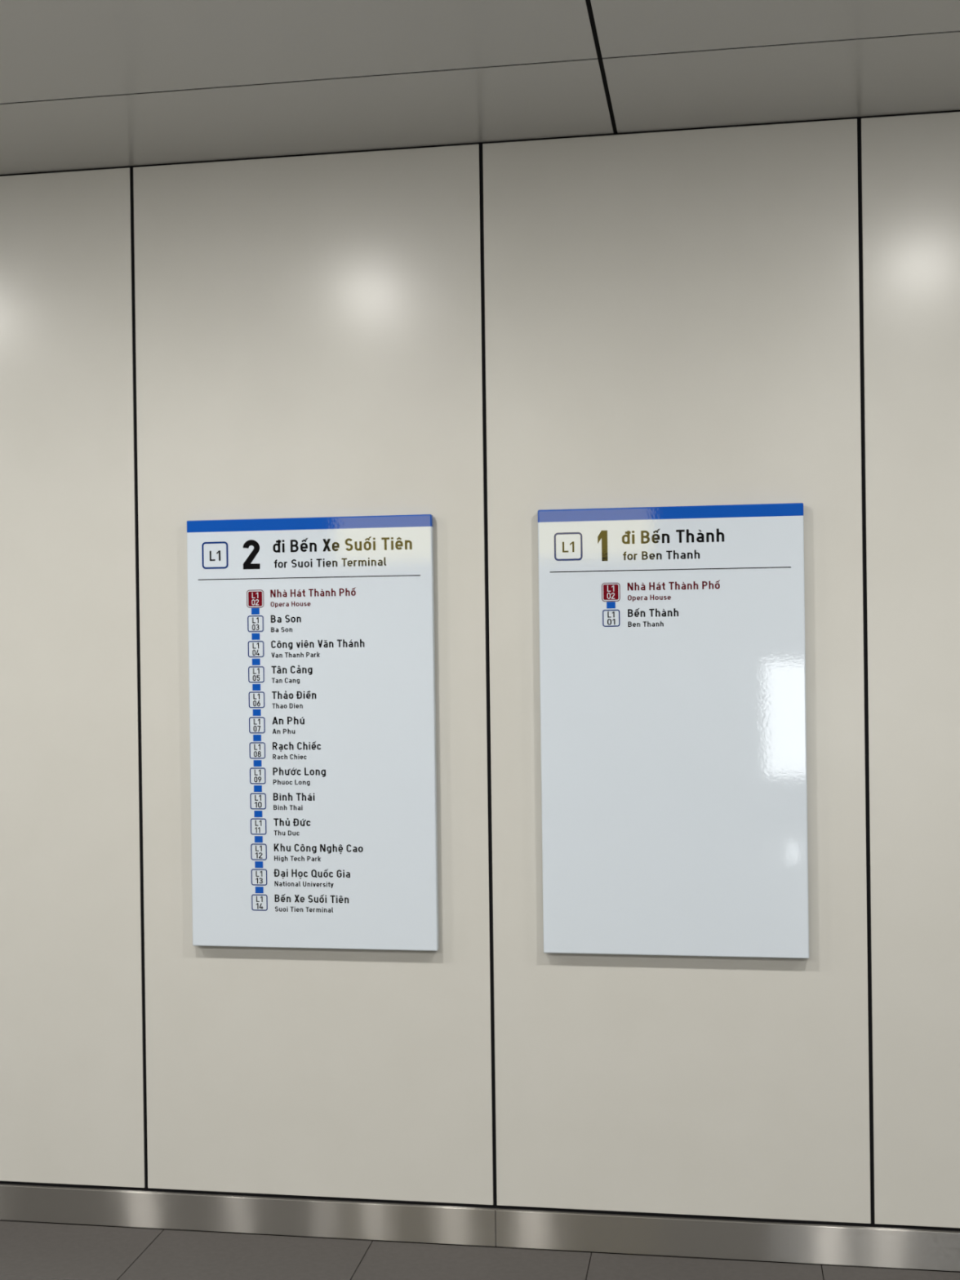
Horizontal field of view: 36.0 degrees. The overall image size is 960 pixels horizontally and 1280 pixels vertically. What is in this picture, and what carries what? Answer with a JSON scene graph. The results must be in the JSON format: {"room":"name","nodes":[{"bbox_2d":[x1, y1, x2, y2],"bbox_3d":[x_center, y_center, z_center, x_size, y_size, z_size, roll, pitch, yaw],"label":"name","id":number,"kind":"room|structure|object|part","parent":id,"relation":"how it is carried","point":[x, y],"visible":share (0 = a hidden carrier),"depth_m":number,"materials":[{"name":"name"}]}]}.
{"room":"metro station","nodes":[
{"label":"metro station","id":0,"kind":"room"},
{"bbox_2d":[0,110,959,1231],"bbox_3d":[0.032,0.186,4.077,12.000,3.088,0.120,-1,0,9],"label":"wall","id":1,"kind":"structure","parent":0,"point":[479,338],"depth_m":4.02,"materials":[{"name":"beige metal"}]},
{"bbox_3d":[-1.459,0.115,4.260,0.990,2.890,0.004,-1,0,9],"label":"wall panel","id":2,"kind":"part","parent":1,"relation":"part of","materials":[{"name":"beige metal"}]},
{"bbox_2d":[186,514,439,951],"bbox_3d":[-0.465,0.257,4.082,0.697,1.189,0.030,-1,0,9],"label":"direction sign","id":3,"kind":"object","parent":1,"relation":"attached to","point":[312,648],"visible":1,"depth_m":4.07,"materials":[{"name":"white plastic"}]},
{"bbox_3d":[-0.472,0.103,4.100,0.990,2.890,0.004,-1,0,9],"label":"wall panel","id":4,"kind":"part","parent":1,"relation":"part of","materials":[{"name":"beige metal"}]},
{"bbox_2d":[0,1183,959,1271],"bbox_3d":[0.041,1.600,4.021,11.999,0.100,0.014,-1,0,9],"label":"baseboard","id":5,"kind":"structure","parent":1,"relation":"attached to","point":[759,1241],"depth_m":4.02,"materials":[{"name":"metal"}]},
{"bbox_3d":[-1.438,1.619,4.261,3.001,0.100,0.014,-1,0,9],"label":"steel skirting","id":6,"kind":"part","parent":5,"relation":"part of","materials":[{"name":"silver metal"}]},
{"bbox_3d":[1.523,1.581,3.780,2.997,0.100,0.014,-1,0,9],"label":"steel skirting","id":7,"kind":"part","parent":5,"relation":"part of","materials":[{"name":"silver metal"}]},
{"bbox_2d":[537,502,808,958],"bbox_3d":[0.509,0.242,3.924,0.698,1.191,0.030,-1,0,9],"label":"direction sign","id":8,"kind":"object","parent":1,"relation":"attached to","point":[673,652],"visible":1,"depth_m":3.91,"materials":[{"name":"white plastic"}]},
{"bbox_3d":[0.515,0.090,3.940,0.990,2.890,0.004,-1,0,9],"label":"wall panel","id":9,"kind":"part","parent":1,"relation":"part of","materials":[{"name":"beige metal"}]},
{"bbox_3d":[1.502,0.077,3.780,0.990,2.890,0.004,-1,0,9],"label":"wall panel","id":10,"kind":"part","parent":1,"relation":"part of","materials":[{"name":"beige metal"}]},
{"bbox_2d":[0,0,959,174],"bbox_3d":[-0.718,-1.383,-0.421,12.200,0.120,9.220,-1,0,9],"label":"ceiling","id":11,"kind":"structure","parent":0,"point":[85,84],"depth_m":3.50,"materials":[{"name":"grey metal"}]},
{"bbox_3d":[-1.395,-1.328,2.480,2.990,0.002,2.421,-1,0,9],"label":"panel","id":12,"kind":"part","parent":11,"relation":"part of","materials":[{"name":"grey metal"}]},
{"bbox_3d":[-1.159,-1.337,3.937,2.990,0.002,0.518,-1,0,9],"label":"panel","id":13,"kind":"part","parent":11,"relation":"part of","materials":[{"name":"grey metal"}]},
{"bbox_3d":[1.565,-1.366,1.999,2.990,0.002,2.421,-1,0,9],"label":"panel","id":14,"kind":"part","parent":11,"relation":"part of","materials":[{"name":"grey metal"}]},
{"bbox_3d":[1.802,-1.375,3.457,2.990,0.002,0.518,-1,0,9],"label":"panel","id":15,"kind":"part","parent":11,"relation":"part of","materials":[{"name":"grey metal"}]},
{"bbox_2d":[0,1220,959,1279],"bbox_3d":[-0.681,1.719,-0.437,12.200,0.080,9.160,-1,0,9],"label":"floor","id":16,"kind":"structure","parent":0,"point":[29,1251],"depth_m":3.92,"materials":[{"name":"black tile"}]}
]}

